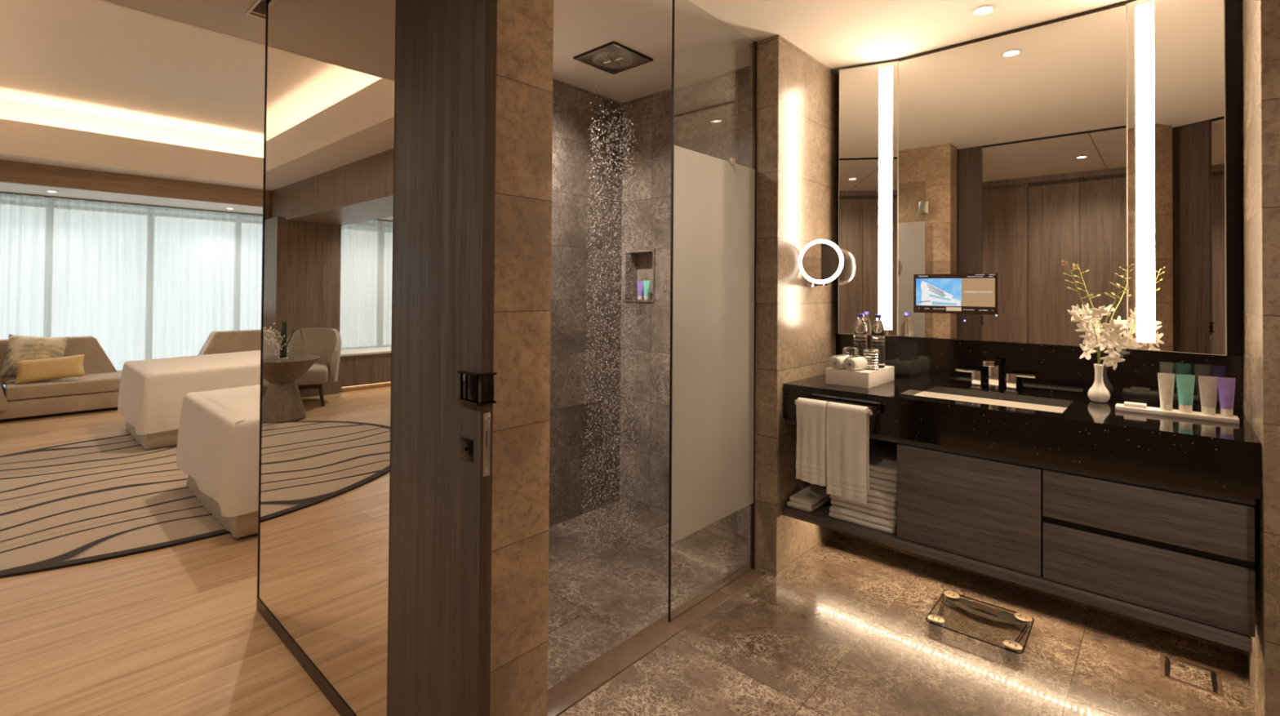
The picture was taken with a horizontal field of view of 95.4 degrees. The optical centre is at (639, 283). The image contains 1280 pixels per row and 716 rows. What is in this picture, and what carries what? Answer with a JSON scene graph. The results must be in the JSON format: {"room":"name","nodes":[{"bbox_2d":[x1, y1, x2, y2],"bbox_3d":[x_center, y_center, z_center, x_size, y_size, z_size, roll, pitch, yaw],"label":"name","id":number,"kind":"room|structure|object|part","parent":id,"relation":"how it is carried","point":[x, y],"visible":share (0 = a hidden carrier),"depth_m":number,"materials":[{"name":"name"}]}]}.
{"room":"hotel bathroom","nodes":[
{"label":"hotel bathroom","id":0,"kind":"room"},
{"bbox_2d":[0,182,262,214],"bbox_3d":[-5.684,-1.052,6.758,1.300,0.215,4.100,0,-1,42],"label":"ceiling","id":1,"kind":"structure","parent":0,"point":[4,187],"depth_m":6.49,"materials":[{"name":"white paint"}]},
{"bbox_2d":[0,191,262,386],"bbox_3d":[-5.880,0.196,6.982,0.064,2.272,3.760,0,-1,42],"label":"sheer curtain","id":2,"kind":"object","parent":1,"relation":"hanging from","point":[145,282],"visible":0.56,"depth_m":6.82,"materials":[{"name":"fabric"}]},
{"bbox_3d":[-5.872,-0.932,6.996,0.040,0.016,3.760,0,-1,42],"label":"curtain rail","id":3,"kind":"part","parent":2,"relation":"part of","materials":[{"name":"paint"}]},
{"bbox_2d":[0,0,265,142],"bbox_3d":[-3.317,-1.792,4.682,5.200,0.150,4.000,0,-1,42],"label":"ceiling","id":4,"kind":"structure","parent":0,"point":[96,57],"depth_m":4.63,"materials":[{"name":"paint"}]},
{"bbox_2d":[0,0,266,185],"bbox_3d":[-3.315,-1.508,4.607,5.300,0.721,4.100,0,-1,42],"label":"cove","id":5,"kind":"structure","parent":0,"point":[17,138],"depth_m":5.88,"materials":[{"name":"paint"}]},
{"bbox_2d":[0,160,262,207],"bbox_3d":[-5.208,-1.040,6.345,0.060,0.203,3.870,0,-1,42],"label":"window header","id":6,"kind":"object","parent":5,"relation":"attached to","point":[11,171],"visible":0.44,"depth_m":6.08,"materials":[{"name":"brown wood"}]},
{"bbox_2d":[245,0,266,20],"bbox_3d":[-1.577,-1.160,2.457,0.235,0.008,0.095,0,-1,42],"label":"trim","id":7,"kind":"structure","parent":5,"relation":"attached to","point":[257,2],"depth_m":2.48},
{"bbox_2d":[489,0,553,715],"bbox_3d":[-0.846,0.069,2.041,1.439,2.700,0.193,0,-1,42],"label":"wall","id":8,"kind":"structure","parent":0,"point":[519,602],"depth_m":1.55,"materials":[{"name":"stone"}]},
{"bbox_2d":[257,0,497,715],"bbox_3d":[-0.930,0.044,1.833,1.610,2.537,0.045,0,-1,42],"label":"sliding door","id":9,"kind":"structure","parent":8,"relation":"in","point":[375,504],"depth_m":1.62,"materials":[{"name":"brown wood"}]},
{"bbox_3d":[-1.521,0.046,2.374,0.008,2.537,0.036,0,-1,42],"label":"frame","id":10,"kind":"part","parent":9,"relation":"part of","materials":[{"name":"metal"}]},
{"bbox_3d":[-1.110,1.288,1.958,1.160,0.049,0.010,0,-1,42],"label":"rail","id":11,"kind":"part","parent":9,"relation":"part of","materials":[{"name":"brown metal"}]},
{"bbox_3d":[-1.099,0.019,1.974,1.157,2.487,0.007,0,-1,42],"label":"mirror panel","id":12,"kind":"part","parent":9,"relation":"part of","materials":[{"name":"silver metal"}]},
{"bbox_3d":[-0.500,0.042,1.447,0.436,2.536,0.032,0,-1,42],"label":"wood panel","id":13,"kind":"part","parent":9,"relation":"part of","materials":[{"name":"brown wood"}]},
{"bbox_3d":[-0.393,0.375,1.319,0.051,0.048,0.003,0,-1,42],"label":"turn plate","id":14,"kind":"part","parent":9,"relation":"part of","materials":[{"name":"grey metal"}]},
{"bbox_3d":[-0.386,0.233,1.312,0.066,0.064,0.007,0,-1,42],"label":"handle","id":15,"kind":"part","parent":9,"relation":"part of","materials":[{"name":"grey metal"}]},
{"bbox_3d":[-0.341,0.358,1.295,0.001,0.140,0.017,0,-1,42],"label":"strike plate","id":16,"kind":"part","parent":9,"relation":"part of","materials":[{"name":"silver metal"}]},
{"bbox_3d":[-0.339,0.234,1.296,0.005,0.058,0.030,0,-1,42],"label":"handle","id":17,"kind":"part","parent":9,"relation":"part of","materials":[{"name":"grey metal"}]},
{"bbox_2d":[0,0,1131,189],"bbox_3d":[-1.816,-1.215,3.134,9.300,0.120,4.350,0,-1,42],"label":"ceiling","id":18,"kind":"structure","parent":0,"point":[713,37],"depth_m":2.62,"materials":[{"name":"paint"}]},
{"bbox_2d":[573,40,653,74],"bbox_3d":[-0.135,-1.137,2.957,0.286,0.016,0.286,0,-1,42],"label":"shower","id":19,"kind":"object","parent":18,"relation":"attached to","point":[615,57],"visible":1,"depth_m":2.93,"materials":[{"name":"grey metal"}]},
{"bbox_2d":[970,4,995,15],"bbox_3d":[1.429,-1.137,2.426,0.089,0.006,0.089,0,-1,42],"label":"recessed light","id":20,"kind":"object","parent":18,"relation":"in","point":[984,9],"visible":1,"depth_m":2.42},
{"bbox_2d":[548,78,622,526],"bbox_3d":[-0.520,0.087,3.339,0.173,2.700,2.164,0,-1,42],"label":"wall","id":21,"kind":"structure","parent":0,"point":[573,116],"depth_m":3.42,"materials":[{"name":"stone"}]},
{"bbox_2d":[0,408,1256,715],"bbox_3d":[-3.188,1.362,2.881,10.600,0.100,6.600,0,-1,42],"label":"floor","id":22,"kind":"structure","parent":0,"point":[844,630],"depth_m":2.16,"materials":[{"name":"stone"}]},
{"bbox_2d":[0,336,122,422],"bbox_3d":[-6.098,0.838,5.991,0.810,0.980,1.780,0,-1,42],"label":"sofa","id":23,"kind":"object","parent":22,"relation":"on","point":[98,390],"visible":0.5,"depth_m":5.88,"materials":[{"name":"fabric"}]},
{"bbox_3d":[-6.478,0.780,5.553,0.780,0.880,0.620,0,-1,42],"label":"arm","id":24,"kind":"part","parent":23,"relation":"part of","materials":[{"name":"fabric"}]},
{"bbox_2d":[0,333,68,379],"bbox_3d":[-6.099,0.742,5.864,0.484,0.464,0.214,1,-1,-36],"label":"square cushion","id":25,"kind":"object","parent":23,"relation":"on","point":[20,348],"visible":0.66,"depth_m":5.81,"materials":[{"name":"beige fabric"}]},
{"bbox_2d":[13,354,85,384],"bbox_3d":[-5.885,0.854,5.816,0.514,0.248,0.140,1,-1,-42],"label":"bolster cushion","id":26,"kind":"object","parent":23,"relation":"on","point":[27,371],"visible":1,"depth_m":5.78,"materials":[{"name":"yellow fabric"}]},
{"bbox_3d":[-6.243,0.808,6.248,0.250,0.445,0.964,0,-1,42],"label":"backrest","id":27,"kind":"part","parent":23,"relation":"part of","materials":[{"name":"fabric"}]},
{"bbox_2d":[4,369,122,400],"bbox_3d":[-5.883,1.058,6.196,0.750,0.140,1.180,0,-1,42],"label":"seat cushion","id":28,"kind":"object","parent":23,"relation":"on","point":[105,382],"depth_m":5.85,"materials":[{"name":"fabric"}]},
{"bbox_2d":[0,434,231,578],"bbox_3d":[-3.246,1.320,4.153,3.040,0.013,3.900,0,-1,42],"label":"oval rug","id":29,"kind":"object","parent":22,"relation":"on","point":[90,501],"visible":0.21,"depth_m":3.41,"materials":[{"name":"fabric"}]},
{"bbox_2d":[117,350,260,449],"bbox_3d":[-3.539,0.760,5.786,1.270,1.130,2.376,0,-1,42],"label":"bed","id":30,"kind":"object","parent":29,"relation":"on","point":[152,393],"visible":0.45,"depth_m":4.78,"materials":[{"name":"fabric"}]},
{"bbox_2d":[176,384,260,537],"bbox_3d":[-1.748,0.753,4.180,1.320,1.130,2.336,0,-1,42],"label":"bed","id":31,"kind":"object","parent":29,"relation":"on","point":[218,441],"visible":0.25,"depth_m":3.13,"materials":[{"name":"fabric"}]},
{"bbox_2d":[197,329,261,355],"bbox_3d":[-4.838,0.864,7.373,0.810,0.980,1.700,0,-1,42],"label":"daybed","id":32,"kind":"object","parent":22,"relation":"on","point":[242,340],"visible":0.04,"depth_m":7.30,"materials":[{"name":"fabric"}]},
{"bbox_2d":[578,71,642,551],"bbox_3d":[-0.142,0.116,2.939,0.302,2.366,0.294,1,-1,-16],"label":"water","id":33,"kind":"object","parent":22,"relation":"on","point":[597,137],"visible":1,"depth_m":2.92,"materials":[{"name":"clear liquid"}]},
{"bbox_2d":[546,563,764,715],"bbox_3d":[0.085,1.375,2.225,0.110,0.106,1.400,0,-1,42],"label":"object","id":34,"kind":"structure","parent":22,"relation":"on","point":[574,688],"depth_m":2.13,"materials":[{"name":"stone"}]},
{"bbox_2d":[667,0,756,622],"bbox_3d":[0.307,0.091,2.536,0.096,2.473,0.616,0,-1,42],"label":"screen","id":35,"kind":"object","parent":34,"relation":"on","point":[713,279],"visible":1,"depth_m":2.47,"materials":[{"name":"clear glass"}]},
{"bbox_2d":[925,591,1034,660],"bbox_3d":[1.318,1.315,2.258,0.320,0.043,0.308,0,-1,41],"label":"bathroom scale","id":36,"kind":"object","parent":22,"relation":"on","point":[1012,650],"visible":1,"depth_m":2.27,"materials":[{"name":"clear glass"}]},
{"bbox_2d":[1159,653,1224,697],"bbox_3d":[1.885,1.337,1.993,0.156,0.001,0.166,0,-1,42],"label":"floor drain","id":37,"kind":"object","parent":22,"relation":"on","point":[1166,668],"visible":1,"depth_m":1.98,"materials":[{"name":"metal"}]},
{"bbox_2d":[619,65,750,544],"bbox_3d":[0.426,0.094,3.345,1.217,2.700,0.280,0,-1,42],"label":"wall","id":38,"kind":"structure","parent":0,"point":[712,113],"depth_m":3.46,"materials":[{"name":"stone"}]},
{"bbox_2d":[623,248,654,302],"bbox_3d":[-0.005,-0.045,3.547,0.247,0.315,0.010,0,-1,42],"label":"trim","id":39,"kind":"structure","parent":38,"relation":"attached to","point":[650,250],"depth_m":3.52,"materials":[{"name":"stone"}]},
{"bbox_2d":[637,280,643,299],"bbox_3d":[0.003,0.043,3.603,0.034,0.116,0.033,1,-1,-22],"label":"toiletry tube","id":40,"kind":"object","parent":38,"relation":"on","point":[640,288],"visible":0.91,"depth_m":3.59,"materials":[{"name":"purple plastic"}]},
{"bbox_2d":[643,280,650,299],"bbox_3d":[0.041,0.041,3.555,0.036,0.119,0.036,1,-1,-22],"label":"toiletry tube","id":41,"kind":"object","parent":38,"relation":"on","point":[646,283],"visible":0.87,"depth_m":3.54,"materials":[{"name":"teal plastic"}]},
{"bbox_2d":[747,34,838,577],"bbox_3d":[0.845,0.093,3.010,0.152,2.700,0.810,0,-1,42],"label":"wall pillar","id":42,"kind":"structure","parent":0,"point":[797,94],"depth_m":2.74,"materials":[{"name":"stone"}]},
{"bbox_2d":[798,239,844,286],"bbox_3d":[0.887,-0.097,2.796,0.211,0.225,0.145,0,-1,42],"label":"magnifying mirror","id":43,"kind":"object","parent":42,"relation":"attached to","point":[820,261],"visible":1,"depth_m":2.76,"materials":[{"name":"silver metal"}]},
{"bbox_2d":[801,243,839,279],"bbox_3d":[0.857,-0.103,2.762,0.175,0.175,0.006,0,-1,31],"label":"mirror glass","id":44,"kind":"object","parent":43,"relation":"attached to","point":[820,261],"depth_m":2.76,"materials":[{"name":"silver mirror"}]},
{"bbox_2d":[837,0,1244,654],"bbox_3d":[1.700,0.095,2.708,1.520,2.700,0.205,0,-1,42],"label":"wall","id":45,"kind":"structure","parent":0,"point":[1117,615],"depth_m":2.48,"materials":[{"name":"stone"}]},
{"bbox_2d":[782,418,1255,652],"bbox_3d":[1.411,0.866,2.395,1.507,0.475,0.575,0,-1,42],"label":"vanity cabinet","id":46,"kind":"object","parent":45,"relation":"attached to","point":[1180,558],"visible":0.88,"depth_m":1.96,"materials":[{"name":"brown wood"}]},
{"bbox_2d":[786,496,831,511],"bbox_3d":[0.802,1.022,2.745,0.123,0.026,0.237,0,-1,42],"label":"folded towel","id":47,"kind":"object","parent":46,"relation":"in","point":[791,504],"visible":0.48,"depth_m":2.67,"materials":[{"name":"white fabric"}]},
{"bbox_2d":[789,484,830,506],"bbox_3d":[0.809,0.997,2.745,0.116,0.026,0.230,0,-1,42],"label":"folded towel","id":48,"kind":"object","parent":47,"relation":"on","point":[811,495],"visible":0.86,"depth_m":2.71,"materials":[{"name":"white fabric"}]},
{"bbox_2d":[828,504,897,533],"bbox_3d":[1.089,1.011,2.648,0.284,0.052,0.456,0,-1,42],"label":"folded towel","id":49,"kind":"object","parent":46,"relation":"in","point":[886,525],"visible":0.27,"depth_m":2.48,"materials":[{"name":"white fabric"}]},
{"bbox_2d":[830,494,897,519],"bbox_3d":[1.094,0.960,2.654,0.286,0.052,0.442,0,-1,42],"label":"folded towel","id":50,"kind":"object","parent":49,"relation":"on","point":[870,508],"visible":0.25,"depth_m":2.48,"materials":[{"name":"white fabric"}]},
{"bbox_2d":[866,488,897,507],"bbox_3d":[1.095,0.909,2.657,0.286,0.052,0.437,0,-1,42],"label":"folded towel","id":51,"kind":"object","parent":50,"relation":"on","point":[877,496],"visible":0.14,"depth_m":2.44,"materials":[{"name":"white fabric"}]},
{"bbox_2d":[869,475,897,493],"bbox_3d":[1.101,0.859,2.668,0.284,0.051,0.414,0,-1,42],"label":"folded towel","id":52,"kind":"object","parent":51,"relation":"on","point":[887,486],"visible":0.1,"depth_m":2.46,"materials":[{"name":"white fabric"}]},
{"bbox_2d":[868,441,897,481],"bbox_3d":[1.103,0.808,2.669,0.286,0.052,0.411,0,-1,42],"label":"folded towel","id":53,"kind":"object","parent":52,"relation":"on","point":[882,458],"visible":0.4,"depth_m":2.56,"materials":[{"name":"white fabric"}]},
{"bbox_3d":[1.228,0.841,2.205,0.485,0.374,0.021,0,-1,42],"label":"door","id":54,"kind":"part","parent":46,"relation":"part of","materials":[{"name":"brown wood"}]},
{"bbox_3d":[1.416,0.642,2.401,1.506,0.026,0.525,0,-1,42],"label":"rail","id":55,"kind":"part","parent":46,"relation":"part of","materials":[{"name":"brown wood"}]},
{"bbox_2d":[782,333,1262,499],"bbox_3d":[1.425,0.444,2.406,1.519,0.366,0.600,0,-1,42],"label":"countertop","id":56,"kind":"structure","parent":46,"relation":"on","point":[1222,457],"depth_m":2.20,"materials":[{"name":"black stone"}]},
{"bbox_2d":[795,395,882,416],"bbox_3d":[0.837,0.519,2.479,0.357,0.037,0.082,0,-1,42],"label":"towel rail","id":57,"kind":"object","parent":56,"relation":"attached to","point":[873,408],"visible":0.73,"depth_m":2.44,"materials":[{"name":"silver metal"}]},
{"bbox_2d":[795,397,827,486],"bbox_3d":[0.745,0.682,2.519,0.137,0.359,0.058,0,-1,42],"label":"hand towel","id":58,"kind":"object","parent":57,"relation":"hanging from","point":[811,448],"visible":0.96,"depth_m":2.50,"materials":[{"name":"white fabric"}]},
{"bbox_2d":[826,401,869,503],"bbox_3d":[0.858,0.697,2.413,0.171,0.389,0.061,0,-1,42],"label":"hand towel","id":59,"kind":"object","parent":57,"relation":"hanging from","point":[847,425],"visible":1,"depth_m":2.38,"materials":[{"name":"white fabric"}]},
{"bbox_2d":[825,365,894,388],"bbox_3d":[1.041,0.432,2.749,0.200,0.070,0.322,0,-1,42],"label":"box","id":60,"kind":"object","parent":56,"relation":"on","point":[860,378],"visible":0.77,"depth_m":2.64,"materials":[{"name":"white paint"}]},
{"bbox_2d":[829,354,850,368],"bbox_3d":[0.938,0.365,2.711,0.115,0.061,0.060,1,-1,-42],"label":"rolled facecloth","id":61,"kind":"object","parent":60,"relation":"on","point":[836,362],"visible":0.62,"depth_m":2.68,"materials":[{"name":"white fabric"}]},
{"bbox_2d":[842,346,858,356],"bbox_3d":[1.005,0.352,2.778,0.074,0.097,0.072,0,-1,42],"label":"drinking glass","id":62,"kind":"object","parent":60,"relation":"on","point":[851,351],"visible":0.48,"depth_m":2.75,"materials":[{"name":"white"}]},
{"bbox_2d":[843,355,867,370],"bbox_3d":[0.987,0.365,2.666,0.115,0.061,0.060,1,-1,-42],"label":"rolled facecloth","id":63,"kind":"object","parent":60,"relation":"on","point":[854,362],"visible":1,"depth_m":2.64,"materials":[{"name":"white fabric"}]},
{"bbox_2d":[853,313,867,356],"bbox_3d":[1.075,0.275,2.838,0.064,0.254,0.064,0,-1,42],"label":"water bottle","id":64,"kind":"object","parent":60,"relation":"on","point":[860,335],"visible":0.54,"depth_m":2.81,"materials":[{"name":"white"}]},
{"bbox_2d":[862,347,879,369],"bbox_3d":[1.078,0.352,2.712,0.074,0.097,0.072,0,-1,31],"label":"drinking glass","id":65,"kind":"object","parent":60,"relation":"on","point":[871,354],"visible":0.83,"depth_m":2.68,"materials":[{"name":"clear glass"}]},
{"bbox_2d":[871,314,884,368],"bbox_3d":[1.137,0.275,2.781,0.064,0.254,0.064,0,-1,19],"label":"water bottle","id":66,"kind":"object","parent":60,"relation":"on","point":[877,332],"visible":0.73,"depth_m":2.76,"materials":[{"name":"white"}]},
{"bbox_2d":[914,391,1066,413],"bbox_3d":[1.406,0.552,2.380,0.598,0.114,0.363,0,-1,42],"label":"sink basin","id":67,"kind":"object","parent":56,"relation":"in","point":[924,393],"visible":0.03,"depth_m":2.50,"materials":[{"name":"white ceramic"}]},
{"bbox_2d":[955,358,1035,392],"bbox_3d":[1.530,0.401,2.530,0.304,0.134,0.132,0,-1,42],"label":"faucet","id":68,"kind":"object","parent":56,"relation":"on","point":[993,365],"visible":1,"depth_m":2.55,"materials":[{"name":"silver metal"}]},
{"bbox_3d":[1.477,0.395,2.635,0.085,0.010,0.019,0,-1,42],"label":"lever arm","id":69,"kind":"part","parent":68,"relation":"part of","materials":[{"name":"silver metal"}]},
{"bbox_3d":[1.508,0.427,2.606,0.036,0.073,0.035,0,-1,42],"label":"tap lever","id":70,"kind":"part","parent":68,"relation":"part of","materials":[{"name":"silver metal"}]},
{"bbox_3d":[1.531,0.344,2.531,0.042,0.020,0.132,0,-1,42],"label":"spout","id":71,"kind":"part","parent":68,"relation":"part of","materials":[{"name":"silver metal"}]},
{"bbox_3d":[1.561,0.412,2.564,0.038,0.114,0.035,0,-1,42],"label":"post","id":72,"kind":"part","parent":68,"relation":"part of","materials":[{"name":"silver metal"}]},
{"bbox_3d":[1.607,0.427,2.515,0.036,0.073,0.035,0,-1,42],"label":"tap lever","id":73,"kind":"part","parent":68,"relation":"part of","materials":[{"name":"silver metal"}]},
{"bbox_3d":[1.607,0.466,2.515,0.048,0.004,0.045,0,-1,42],"label":"plate","id":74,"kind":"part","parent":68,"relation":"part of","materials":[{"name":"silver metal"}]},
{"bbox_3d":[1.639,0.394,2.487,0.085,0.010,0.019,0,-1,42],"label":"lever arm","id":75,"kind":"part","parent":68,"relation":"part of","materials":[{"name":"silver metal"}]},
{"bbox_2d":[1087,364,1110,402],"bbox_3d":[1.812,0.394,2.299,0.072,0.147,0.072,0,-1,42],"label":"bud vase","id":76,"kind":"object","parent":56,"relation":"on","point":[1098,392],"visible":1,"depth_m":2.29,"materials":[{"name":"white ceramic"}]},
{"bbox_2d":[1061,259,1133,369],"bbox_3d":[1.763,0.131,2.251,0.130,0.451,0.185,1,-1,-14],"label":"orchid spray","id":77,"kind":"object","parent":76,"relation":"in","point":[1113,357],"visible":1,"depth_m":2.23,"materials":[{"name":"white plant"}]},
{"bbox_3d":[1.714,0.123,2.292,0.051,0.057,0.016,0,-1,36],"label":"orchid flower","id":78,"kind":"part","parent":77,"relation":"part of","materials":[{"name":"white plant"}]},
{"bbox_3d":[1.716,0.105,2.285,0.011,0.046,0.042,1,-1,-16],"label":"orchid flower","id":79,"kind":"part","parent":77,"relation":"part of","materials":[{"name":"white plant"}]},
{"bbox_3d":[1.722,0.143,2.272,0.066,0.058,0.015,0,-1,24],"label":"orchid flower","id":80,"kind":"part","parent":77,"relation":"part of","materials":[{"name":"white plant"}]},
{"bbox_3d":[1.756,0.134,2.296,0.119,0.446,0.026,0,-1,4],"label":"stem","id":81,"kind":"part","parent":77,"relation":"part of","materials":[{"name":"green plant"}]},
{"bbox_3d":[1.727,0.177,2.259,0.012,0.058,0.066,1,-1,-23],"label":"orchid flower","id":82,"kind":"part","parent":77,"relation":"part of","materials":[{"name":"white plant"}]},
{"bbox_3d":[1.723,0.261,2.242,0.025,0.066,0.058,1,-1,-32],"label":"orchid flower","id":83,"kind":"part","parent":77,"relation":"part of","materials":[{"name":"white plant"}]},
{"bbox_3d":[1.737,0.212,2.259,0.053,0.057,0.026,0,-1,42],"label":"orchid flower","id":84,"kind":"part","parent":77,"relation":"part of","materials":[{"name":"white plant"}]},
{"bbox_3d":[1.736,0.243,2.236,0.017,0.056,0.055,1,-1,-35],"label":"orchid flower","id":85,"kind":"part","parent":77,"relation":"part of","materials":[{"name":"white plant"}]},
{"bbox_3d":[1.748,0.128,2.248,0.060,0.056,0.020,0,-1,19],"label":"orchid flower","id":86,"kind":"part","parent":77,"relation":"part of","materials":[{"name":"white plant"}]},
{"bbox_3d":[1.759,0.110,2.232,0.014,0.050,0.058,1,-1,-43],"label":"orchid flower","id":87,"kind":"part","parent":77,"relation":"part of","materials":[{"name":"white plant"}]},
{"bbox_3d":[1.766,0.228,2.220,0.054,0.059,0.026,0,-1,42],"label":"orchid flower","id":88,"kind":"part","parent":77,"relation":"part of","materials":[{"name":"white plant"}]},
{"bbox_3d":[1.782,0.286,2.215,0.012,0.049,0.054,1,-1,-18],"label":"orchid flower","id":89,"kind":"part","parent":77,"relation":"part of","materials":[{"name":"white plant"}]},
{"bbox_3d":[1.775,0.214,2.201,0.059,0.067,0.024,0,-1,8],"label":"orchid flower","id":90,"kind":"part","parent":77,"relation":"part of","materials":[{"name":"white plant"}]},
{"bbox_3d":[1.786,0.160,2.202,0.065,0.050,0.023,0,-1,42],"label":"orchid flower","id":91,"kind":"part","parent":77,"relation":"part of","materials":[{"name":"white plant"}]},
{"bbox_3d":[1.780,0.254,2.198,0.050,0.056,0.021,0,-1,7],"label":"orchid flower","id":92,"kind":"part","parent":77,"relation":"part of","materials":[{"name":"white plant"}]},
{"bbox_3d":[1.818,0.146,2.245,0.016,0.421,0.119,1,-1,-9],"label":"stem","id":93,"kind":"part","parent":77,"relation":"part of","materials":[{"name":"green plant"}]},
{"bbox_3d":[1.792,0.296,2.195,0.021,0.063,0.061,1,-1,-34],"label":"orchid flower","id":94,"kind":"part","parent":77,"relation":"part of","materials":[{"name":"white plant"}]},
{"bbox_3d":[1.797,0.190,2.197,0.056,0.064,0.020,0,-1,15],"label":"orchid flower","id":95,"kind":"part","parent":77,"relation":"part of","materials":[{"name":"white plant"}]},
{"bbox_3d":[1.805,0.226,2.188,0.059,0.066,0.012,0,-1,17],"label":"orchid flower","id":96,"kind":"part","parent":77,"relation":"part of","materials":[{"name":"white plant"}]},
{"bbox_2d":[1115,403,1239,423],"bbox_3d":[1.880,0.457,2.050,0.318,0.016,0.070,0,-1,42],"label":"tray","id":97,"kind":"object","parent":56,"relation":"on","point":[1148,410],"visible":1,"depth_m":2.02,"materials":[{"name":"white ceramic"}]},
{"bbox_2d":[1124,401,1146,408],"bbox_3d":[1.802,0.443,2.119,0.062,0.012,0.044,0,-1,42],"label":"soap box","id":98,"kind":"object","parent":97,"relation":"on","point":[1126,403],"visible":1,"depth_m":2.11,"materials":[{"name":"white paint"}]},
{"bbox_2d":[1157,373,1174,410],"bbox_3d":[1.867,0.384,2.066,0.034,0.129,0.034,1,-1,-14],"label":"toiletry tube","id":99,"kind":"object","parent":97,"relation":"on","point":[1166,380],"visible":1,"depth_m":2.06,"materials":[{"name":"beige plastic"}]},
{"bbox_2d":[1176,373,1195,413],"bbox_3d":[1.904,0.384,2.032,0.036,0.129,0.036,1,-1,-14],"label":"toiletry tube","id":100,"kind":"object","parent":97,"relation":"on","point":[1185,383],"visible":1,"depth_m":2.02,"materials":[{"name":"teal plastic"}]},
{"bbox_2d":[1198,375,1217,415],"bbox_3d":[1.946,0.384,1.994,0.037,0.129,0.037,1,-1,-15],"label":"toiletry tube","id":101,"kind":"object","parent":97,"relation":"on","point":[1208,385],"visible":1,"depth_m":1.99,"materials":[{"name":"grey plastic"}]},
{"bbox_2d":[1217,377,1235,417],"bbox_3d":[1.979,0.383,1.964,0.033,0.129,0.033,1,-1,-14],"label":"toiletry tube","id":102,"kind":"object","parent":97,"relation":"on","point":[1226,386],"visible":1,"depth_m":1.96,"materials":[{"name":"purple plastic"}]},
{"bbox_3d":[1.601,0.732,1.867,0.510,0.158,0.021,0,-1,42],"label":"drawer","id":103,"kind":"part","parent":46,"relation":"part of","materials":[{"name":"brown wood"}]},
{"bbox_3d":[1.608,0.823,1.874,0.510,0.025,0.001,0,-1,42],"label":"finger pull","id":104,"kind":"part","parent":46,"relation":"part of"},
{"bbox_3d":[1.599,0.931,1.865,0.510,0.191,0.021,0,-1,42],"label":"drawer","id":105,"kind":"part","parent":46,"relation":"part of","materials":[{"name":"brown wood"}]},
{"bbox_2d":[835,333,1243,413],"bbox_3d":[1.619,0.367,2.619,1.519,0.205,0.026,0,-1,42],"label":"backsplash","id":106,"kind":"structure","parent":45,"relation":"attached to","point":[1057,369],"depth_m":2.47,"materials":[{"name":"black stone"}]},
{"bbox_2d":[837,0,1242,355],"bbox_3d":[1.602,-0.436,2.602,1.519,1.399,0.097,0,-1,42],"label":"vanity mirror","id":107,"kind":"object","parent":45,"relation":"attached to","point":[1102,140],"visible":0.98,"depth_m":2.48,"materials":[{"name":"silver metal"}]},
{"bbox_3d":[1.171,-0.430,2.991,0.282,1.383,0.006,0,-1,25],"label":"panel","id":108,"kind":"part","parent":107,"relation":"part of","materials":[{"name":"silver metal"}]},
{"bbox_2d":[913,273,997,321],"bbox_3d":[1.481,0.067,2.748,0.360,0.223,0.003,0,-1,42],"label":"television","id":109,"kind":"object","parent":107,"relation":"attached to","point":[953,293],"visible":1,"depth_m":2.74,"materials":[{"name":"black glass"}]},
{"bbox_2d":[915,278,961,306],"bbox_3d":[1.431,0.042,2.794,0.201,0.131,0.001,0,-1,42],"label":"picture","id":110,"kind":"object","parent":109,"relation":"attached to","point":[929,291],"depth_m":2.79},
{"bbox_3d":[1.556,0.042,2.680,0.136,0.131,0.001,0,-1,42],"label":"text panel","id":111,"kind":"part","parent":109,"relation":"part of","materials":[{"name":"beige glass"}]},
{"bbox_3d":[1.634,-1.127,2.644,0.885,0.015,0.010,0,-1,42],"label":"trim","id":112,"kind":"part","parent":107,"relation":"part of","materials":[{"name":"brown metal"}]},
{"bbox_3d":[1.628,-0.428,2.635,0.885,1.381,0.013,0,-1,42],"label":"panel","id":113,"kind":"part","parent":107,"relation":"part of","materials":[{"name":"silver metal"}]},
{"bbox_3d":[2.029,-0.433,2.213,0.006,1.383,0.283,1,-1,-32],"label":"panel","id":114,"kind":"part","parent":107,"relation":"part of","materials":[{"name":"silver metal"}]},
{"bbox_2d":[1240,0,1279,715],"bbox_3d":[2.404,0.087,1.603,1.008,2.700,0.790,0,-1,42],"label":"wall","id":115,"kind":"structure","parent":0,"point":[1260,19],"depth_m":1.65,"materials":[{"name":"stone"}]}
]}

